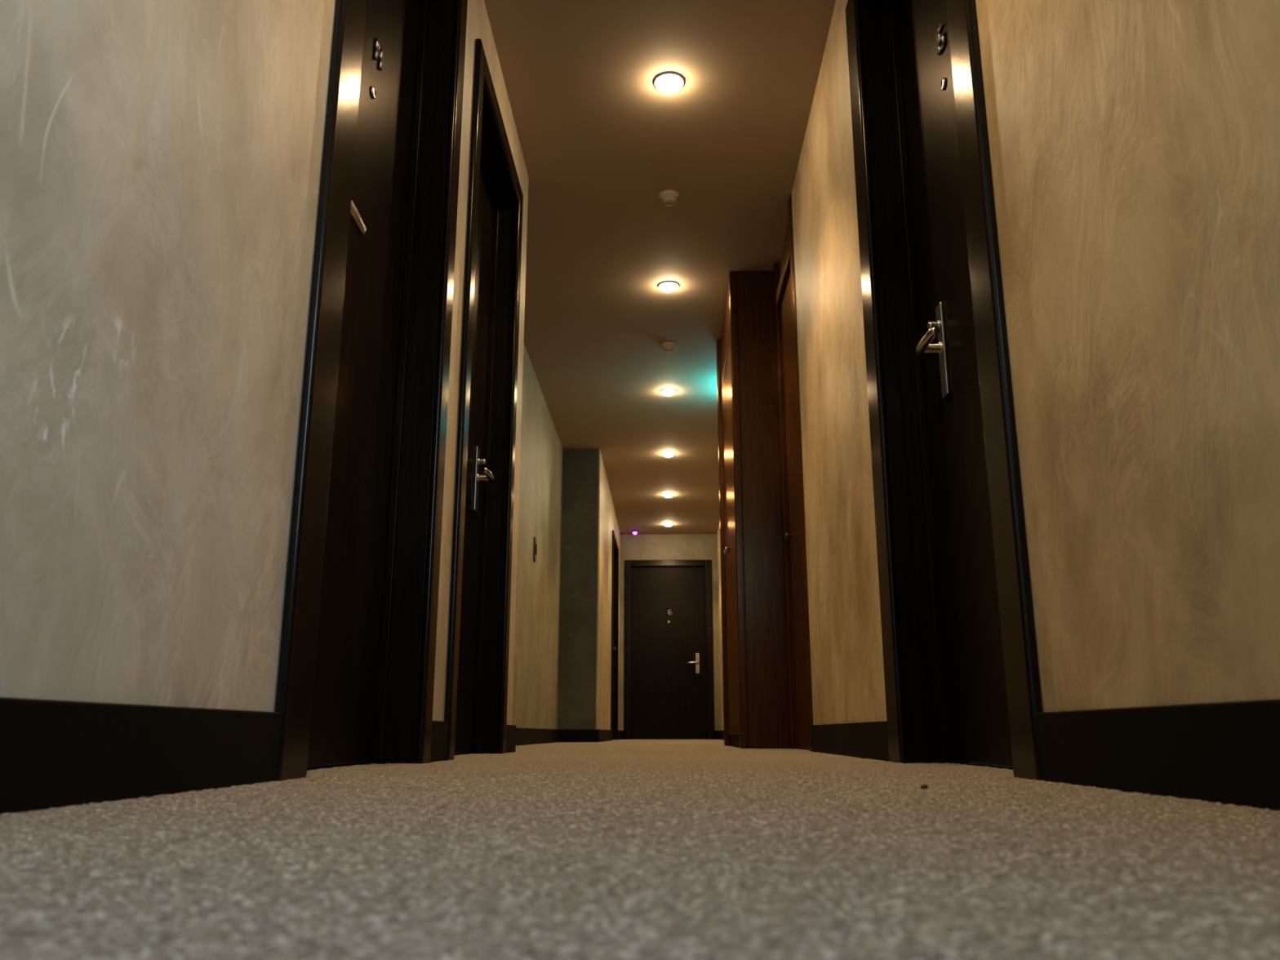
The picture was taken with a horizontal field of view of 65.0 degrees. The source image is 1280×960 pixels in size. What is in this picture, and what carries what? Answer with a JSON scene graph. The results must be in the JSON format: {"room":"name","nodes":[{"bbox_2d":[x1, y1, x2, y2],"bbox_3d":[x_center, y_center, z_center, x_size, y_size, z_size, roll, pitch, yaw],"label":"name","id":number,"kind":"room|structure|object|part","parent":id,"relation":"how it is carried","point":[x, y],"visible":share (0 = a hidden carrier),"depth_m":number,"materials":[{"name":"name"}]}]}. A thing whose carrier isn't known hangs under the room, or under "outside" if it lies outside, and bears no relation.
{"room":"hotel corridor","nodes":[
{"label":"hotel corridor","id":0,"kind":"room"},
{"bbox_2d":[0,0,528,763],"bbox_3d":[-0.648,-0.923,0.890,0.170,2.382,6.440,0,-14,1],"label":"wall","id":1,"kind":"structure","parent":0,"point":[161,161],"depth_m":1.16,"materials":[{"name":"beige paint"}]},
{"bbox_2d":[0,697,620,814],"bbox_3d":[-0.574,1.152,4.471,0.324,0.108,14.400,0,-14,1],"label":"baseboard","id":2,"kind":"structure","parent":1,"relation":"attached to","point":[54,753],"depth_m":1.06,"materials":[{"name":"black wood"}]},
{"bbox_2d":[274,0,467,781],"bbox_3d":[-0.518,-0.494,2.182,0.018,2.164,0.960,0,-14,1],"label":"door frame","id":3,"kind":"structure","parent":1,"relation":"attached to","point":[300,618],"depth_m":1.70,"materials":[{"name":"black paint"}]},
{"bbox_2d":[355,0,455,764],"bbox_3d":[-0.597,-0.476,2.179,0.139,2.128,0.888,0,-14,1],"label":"lining","id":4,"kind":"object","parent":1,"relation":"attached to","point":[406,628],"visible":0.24,"depth_m":2.53,"materials":[{"name":"black wood"}]},
{"bbox_2d":[307,0,420,767],"bbox_3d":[-0.608,-0.461,2.194,0.106,2.090,0.773,0,-14,1],"label":"leaf","id":5,"kind":"object","parent":4,"relation":"attached to","point":[343,725],"depth_m":2.27,"materials":[{"name":"black wood"}]},
{"bbox_3d":[-0.591,-0.528,2.011,0.061,0.030,0.138,0,-14,1],"label":"handle","id":6,"kind":"part","parent":5,"relation":"part of","materials":[{"name":"silver metal"}]},
{"bbox_2d":[370,85,376,98],"bbox_3d":[-0.617,-0.897,2.327,0.007,0.028,0.028,0,-14,1],"label":"peephole","id":7,"kind":"object","parent":5,"relation":"attached to","point":[373,92],"visible":1,"depth_m":2.32,"materials":[{"name":"silver metal"}]},
{"bbox_2d":[373,37,383,71],"bbox_3d":[-0.616,-1.003,2.368,0.009,0.055,0.046,0,-14,1],"label":"room number","id":8,"kind":"object","parent":5,"relation":"attached to","point":[378,53],"visible":1,"depth_m":2.36,"materials":[{"name":"silver metal"}]},
{"bbox_2d":[373,0,429,764],"bbox_3d":[-0.611,-0.458,2.193,0.020,2.101,0.779,0,-14,1],"label":"door stop","id":9,"kind":"object","parent":4,"relation":"attached to","point":[385,637],"visible":0.24,"depth_m":2.51,"materials":[{"name":"black wood"}]},
{"bbox_2d":[444,38,523,759],"bbox_3d":[-0.487,-0.208,3.295,0.018,2.154,0.940,0,-14,1],"label":"door frame","id":10,"kind":"structure","parent":1,"relation":"attached to","point":[482,77],"depth_m":3.02,"materials":[{"name":"black paint"}]},
{"bbox_2d":[462,88,515,753],"bbox_3d":[-0.561,-0.190,3.292,0.129,2.118,0.868,0,-14,1],"label":"lining","id":11,"kind":"object","parent":1,"relation":"attached to","point":[494,582],"visible":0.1,"depth_m":3.65,"materials":[{"name":"black wood"}]},
{"bbox_2d":[454,162,494,753],"bbox_3d":[-0.568,-0.179,3.290,0.106,2.080,0.808,0,-14,1],"label":"leaf","id":12,"kind":"object","parent":11,"relation":"attached to","point":[473,520],"depth_m":3.49,"materials":[{"name":"black wood"}]},
{"bbox_2d":[473,445,479,512],"bbox_3d":[-0.570,-0.003,3.503,0.008,0.230,0.044,0,-14,1],"label":"plate","id":13,"kind":"object","parent":12,"relation":"attached to","point":[477,451],"depth_m":3.49,"materials":[{"name":"silver metal"}]},
{"bbox_2d":[477,458,485,465],"bbox_3d":[-0.554,-0.064,3.518,0.029,0.024,0.024,0,-14,1],"label":"thumb turn","id":14,"kind":"object","parent":12,"relation":"attached to","point":[482,461],"visible":1,"depth_m":3.51,"materials":[{"name":"silver metal"}]},
{"bbox_3d":[-0.540,-0.021,3.452,0.061,0.030,0.138,0,-14,1],"label":"handle","id":15,"kind":"part","parent":12,"relation":"part of","materials":[{"name":"silver metal"}]},
{"bbox_3d":[-0.540,-0.021,3.452,0.061,0.030,0.138,0,-14,1],"label":"lever","id":16,"kind":"part","parent":12,"relation":"part of","materials":[{"name":"silver metal"}]},
{"bbox_2d":[471,143,499,753],"bbox_3d":[-0.571,-0.177,3.289,0.020,2.091,0.814,0,-14,1],"label":"door stop","id":17,"kind":"object","parent":11,"relation":"attached to","point":[483,162],"visible":0.4,"depth_m":3.65,"materials":[{"name":"black wood"}]},
{"bbox_2d":[511,342,563,728],"bbox_3d":[-0.696,0.367,6.008,0.210,2.382,4.350,0,-14,1],"label":"wall","id":18,"kind":"structure","parent":0,"point":[537,615],"depth_m":6.69,"materials":[{"name":"paint"}]},
{"bbox_2d":[533,537,537,561],"bbox_3d":[-0.680,0.451,6.529,0.015,0.150,0.080,0,-14,1],"label":"wall switch","id":19,"kind":"object","parent":18,"relation":"attached to","point":[535,549],"visible":1,"depth_m":6.50,"materials":[{"name":"grey plastic"}]},
{"bbox_2d":[557,448,598,728],"bbox_3d":[-0.494,0.896,8.107,0.298,2.382,0.012,0,-14,1],"label":"wall pier","id":20,"kind":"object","parent":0,"point":[577,669],"visible":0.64,"depth_m":8.10,"materials":[{"name":"paint"}]},
{"bbox_2d":[595,448,620,730],"bbox_3d":[-0.488,1.354,9.922,0.410,2.382,3.730,0,-14,1],"label":"wall","id":21,"kind":"structure","parent":0,"point":[607,520],"depth_m":8.92,"materials":[{"name":"paint"}]},
{"bbox_2d":[610,529,618,740],"bbox_3d":[-0.259,1.637,10.427,0.018,2.064,1.100,0,-14,1],"label":"door frame","id":22,"kind":"structure","parent":21,"relation":"attached to","point":[614,539],"depth_m":10.12,"materials":[{"name":"black paint"}]},
{"bbox_2d":[613,544,617,739],"bbox_3d":[-0.321,1.655,10.424,0.104,2.028,1.028,0,-14,1],"label":"lining","id":23,"kind":"object","parent":21,"relation":"attached to","point":[615,550],"visible":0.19,"depth_m":10.88,"materials":[{"name":"black wood"}]},
{"bbox_2d":[0,739,1279,959],"bbox_3d":[0.023,1.196,4.469,1.758,0.003,14.450,0,-14,1],"label":"floor","id":24,"kind":"structure","parent":0,"point":[615,849],"depth_m":0.54,"materials":[{"name":"carpet"}]},
{"bbox_2d":[715,271,789,748],"bbox_3d":[0.643,0.195,5.347,0.396,2.368,1.004,0,-14,1],"label":"wood panel","id":25,"kind":"object","parent":24,"relation":"on","point":[756,707],"visible":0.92,"depth_m":4.91,"materials":[{"name":"brown wood"}]},
{"bbox_2d":[920,783,928,789],"bbox_3d":[0.355,0.384,1.255,0.011,0.007,0.007,0,-14,1],"label":"crumb","id":26,"kind":"object","parent":24,"relation":"on","point":[923,786],"visible":0.98,"depth_m":1.25,"materials":[{"name":"grey plastic"}]},
{"bbox_2d":[484,0,835,534],"bbox_3d":[0.024,-1.155,5.047,1.900,0.100,14.620,0,-14,1],"label":"ceiling","id":27,"kind":"structure","parent":0,"point":[599,141],"depth_m":4.43,"materials":[{"name":"beige paint"}]},
{"bbox_2d":[631,529,637,534],"bbox_3d":[-0.059,0.615,11.762,0.070,0.050,0.070,0,-14,1],"label":"sensor","id":28,"kind":"object","parent":27,"relation":"attached to","point":[634,531],"visible":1,"depth_m":11.74,"materials":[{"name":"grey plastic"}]},
{"bbox_2d":[657,189,679,206],"bbox_3d":[0.128,-1.237,4.435,0.100,0.041,0.100,0,-14,1],"label":"smoke detector","id":29,"kind":"object","parent":27,"relation":"attached to","point":[668,197],"visible":1,"depth_m":4.41,"materials":[{"name":"beige paint"}]},
{"bbox_2d":[660,342,676,352],"bbox_3d":[0.175,-0.807,6.141,0.100,0.041,0.100,0,-14,1],"label":"smoke detector","id":30,"kind":"object","parent":27,"relation":"attached to","point":[668,347],"visible":1,"depth_m":6.11,"materials":[{"name":"beige paint"}]},
{"bbox_2d":[657,280,679,292],"bbox_3d":[0.152,-1.017,5.328,0.112,0.031,0.112,0,-14,1],"label":"recessed light","id":31,"kind":"object","parent":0,"point":[667,286],"depth_m":5.30,"materials":[{"name":"white glass"}]},
{"bbox_2d":[660,388,676,395],"bbox_3d":[0.198,-0.601,6.976,0.112,0.031,0.112,0,-14,1],"label":"recessed light","id":32,"kind":"object","parent":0,"point":[667,392],"depth_m":6.95,"materials":[{"name":"white glass"}]},
{"bbox_2d":[662,451,675,457],"bbox_3d":[0.241,-0.210,8.527,0.112,0.031,0.112,0,-14,1],"label":"recessed light","id":33,"kind":"object","parent":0,"point":[667,454],"depth_m":8.50,"materials":[{"name":"white glass"}]},
{"bbox_2d":[662,493,674,497],"bbox_3d":[0.281,0.159,9.990,0.112,0.031,0.112,0,-14,1],"label":"recessed light","id":34,"kind":"object","parent":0,"point":[666,495],"depth_m":9.96,"materials":[{"name":"white glass"}]},
{"bbox_2d":[663,522,673,526],"bbox_3d":[0.320,0.510,11.386,0.112,0.031,0.112,0,-14,1],"label":"recessed light","id":35,"kind":"object","parent":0,"point":[668,524],"depth_m":11.35,"materials":[{"name":"white glass"}]},
{"bbox_2d":[653,71,684,93],"bbox_3d":[0.106,-1.437,3.661,0.112,0.031,0.112,0,-14,1],"label":"recessed light","id":36,"kind":"object","parent":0,"point":[668,82],"depth_m":3.64,"materials":[{"name":"white glass"}]},
{"bbox_2d":[619,533,720,730],"bbox_3d":[0.334,1.819,11.768,1.530,2.382,0.120,0,-14,1],"label":"wall","id":37,"kind":"structure","parent":0,"point":[686,546],"depth_m":11.94,"materials":[{"name":"paint"}]},
{"bbox_2d":[623,560,714,739],"bbox_3d":[0.332,1.948,11.664,1.030,2.064,0.018,0,-14,1],"label":"door frame","id":38,"kind":"structure","parent":37,"relation":"attached to","point":[628,563],"depth_m":11.70,"materials":[{"name":"black paint"}]},
{"bbox_2d":[620,730,719,739],"bbox_3d":[0.342,2.905,11.425,1.150,0.108,0.014,0,-14,1],"label":"baseboard","id":39,"kind":"structure","parent":37,"relation":"attached to","point":[716,732],"depth_m":11.41,"materials":[{"name":"black wood"}]},
{"bbox_3d":[0.333,1.979,11.710,0.958,2.028,0.084,0,-14,1],"label":"lining","id":40,"kind":"object","parent":37,"relation":"attached to","visible":0},
{"bbox_2d":[631,567,706,738],"bbox_3d":[0.333,1.985,11.692,0.898,1.990,0.106,0,-14,1],"label":"leaf","id":41,"kind":"object","parent":40,"relation":"attached to","point":[668,700],"depth_m":11.70,"materials":[{"name":"black wood"}]},
{"bbox_3d":[0.613,2.113,11.629,0.138,0.030,0.061,0,-14,1],"label":"handle","id":42,"kind":"part","parent":41,"relation":"part of","materials":[{"name":"silver metal"}]},
{"bbox_3d":[0.613,2.113,11.629,0.138,0.030,0.061,0,-14,1],"label":"lever","id":43,"kind":"part","parent":41,"relation":"part of","materials":[{"name":"silver metal"}]},
{"bbox_2d":[695,653,699,673],"bbox_3d":[0.668,2.125,11.657,0.044,0.230,0.008,0,-14,1],"label":"plate","id":44,"kind":"object","parent":41,"relation":"attached to","point":[697,665],"depth_m":11.65,"materials":[{"name":"silver metal"}]},
{"bbox_2d":[630,565,707,739],"bbox_3d":[0.333,1.989,11.694,0.904,2.001,0.020,0,-14,1],"label":"door stop","id":45,"kind":"object","parent":40,"relation":"attached to","point":[686,566],"visible":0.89,"depth_m":11.73,"materials":[{"name":"black wood"}]},
{"bbox_2d":[716,523,724,730],"bbox_3d":[0.921,1.062,8.765,0.170,2.382,6.040,0,-14,1],"label":"wall","id":46,"kind":"structure","parent":0,"point":[718,530],"depth_m":11.37,"materials":[{"name":"beige paint"}]},
{"bbox_2d":[719,730,724,739],"bbox_3d":[0.829,2.166,8.494,0.014,0.108,6.030,0,-14,1],"label":"baseboard","id":47,"kind":"structure","parent":46,"relation":"attached to","point":[721,732],"depth_m":10.88,"materials":[{"name":"black wood"}]},
{"bbox_2d":[791,0,1279,724],"bbox_3d":[0.664,-0.912,0.934,0.170,2.382,6.600,0,-14,1],"label":"wall","id":48,"kind":"structure","parent":0,"point":[1134,145],"depth_m":1.26,"materials":[{"name":"beige paint"}]},
{"bbox_2d":[859,0,968,763],"bbox_3d":[0.688,-0.463,2.228,0.144,2.128,0.958,0,-14,1],"label":"lining","id":49,"kind":"object","parent":48,"relation":"attached to","point":[913,589],"visible":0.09,"depth_m":2.57,"materials":[{"name":"black wood"}]},
{"bbox_2d":[888,0,951,763],"bbox_3d":[0.705,-0.452,2.217,0.020,2.101,0.809,0,-14,1],"label":"door stop","id":50,"kind":"object","parent":49,"relation":"attached to","point":[940,678],"visible":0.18,"depth_m":2.55,"materials":[{"name":"black wood"}]},
{"bbox_2d":[896,0,1013,766],"bbox_3d":[0.702,-0.455,2.218,0.106,2.090,0.803,0,-14,1],"label":"leaf","id":51,"kind":"object","parent":49,"relation":"attached to","point":[979,721],"depth_m":2.31,"materials":[{"name":"black wood"}]},
{"bbox_3d":[0.683,-0.325,2.328,0.061,0.030,0.138,0,-14,1],"label":"handle","id":52,"kind":"part","parent":51,"relation":"part of","materials":[{"name":"silver metal"}]},
{"bbox_3d":[0.683,-0.325,2.328,0.061,0.030,0.138,0,-14,1],"label":"lever","id":53,"kind":"part","parent":51,"relation":"part of","materials":[{"name":"silver metal"}]},
{"bbox_2d":[927,320,940,328],"bbox_3d":[0.701,-0.368,2.394,0.029,0.024,0.024,0,-14,1],"label":"thumb turn","id":54,"kind":"object","parent":51,"relation":"attached to","point":[931,324],"visible":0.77,"depth_m":2.39,"materials":[{"name":"silver metal"}]},
{"bbox_2d":[936,22,946,55],"bbox_3d":[0.711,-1.043,2.375,0.009,0.063,0.046,0,-14,1],"label":"room number","id":55,"kind":"object","parent":51,"relation":"attached to","point":[940,37],"visible":1,"depth_m":2.37,"materials":[{"name":"silver metal"}]},
{"bbox_2d":[935,302,950,399],"bbox_3d":[0.716,-0.307,2.379,0.008,0.230,0.044,0,-14,1],"label":"plate","id":56,"kind":"object","parent":51,"relation":"attached to","point":[944,369],"depth_m":2.37,"materials":[{"name":"silver metal"}]},
{"bbox_2d":[940,77,946,90],"bbox_3d":[0.712,-0.930,2.361,0.007,0.028,0.028,0,-14,1],"label":"peephole","id":57,"kind":"object","parent":51,"relation":"attached to","point":[943,84],"visible":1,"depth_m":2.35,"materials":[{"name":"silver metal"}]},
{"bbox_2d":[845,0,1042,780],"bbox_3d":[0.606,-0.480,2.235,0.018,2.164,1.030,0,-14,1],"label":"door frame","id":58,"kind":"structure","parent":48,"relation":"attached to","point":[1024,700],"depth_m":1.75,"materials":[{"name":"black paint"}]},
{"bbox_2d":[810,698,1279,810],"bbox_3d":[0.571,0.188,0.648,0.014,0.108,6.580,0,-14,1],"label":"baseboard","id":59,"kind":"structure","parent":48,"relation":"attached to","point":[1224,753],"depth_m":1.11,"materials":[{"name":"black wood"}]},
{"bbox_3d":[0.797,-0.015,4.495,0.100,2.382,0.750,0,-14,1],"label":"wall","id":60,"kind":"structure","parent":0,"visible":0},
{"bbox_2d":[778,222,789,277],"bbox_3d":[0.712,-1.084,4.762,0.040,0.177,0.574,0,-14,1],"label":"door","id":61,"kind":"structure","parent":60,"relation":"in","point":[786,241],"depth_m":4.84,"materials":[{"name":"brown wood"}]},
{"bbox_2d":[773,194,813,751],"bbox_3d":[0.708,-0.019,4.494,0.078,2.374,0.740,0,-14,1],"label":"frame","id":62,"kind":"object","parent":60,"relation":"attached to","point":[780,284],"visible":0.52,"depth_m":4.58,"materials":[{"name":"brown wood"}]},
{"bbox_2d":[780,274,809,748],"bbox_3d":[0.699,0.100,4.464,0.066,2.113,0.574,0,-14,1],"label":"leaf","id":63,"kind":"object","parent":60,"relation":"attached to","point":[791,441],"depth_m":4.51,"materials":[{"name":"brown wood"}]},
{"bbox_3d":[0.685,0.258,4.641,0.026,0.028,0.028,0,-14,1],"label":"knob","id":64,"kind":"part","parent":63,"relation":"part of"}
]}

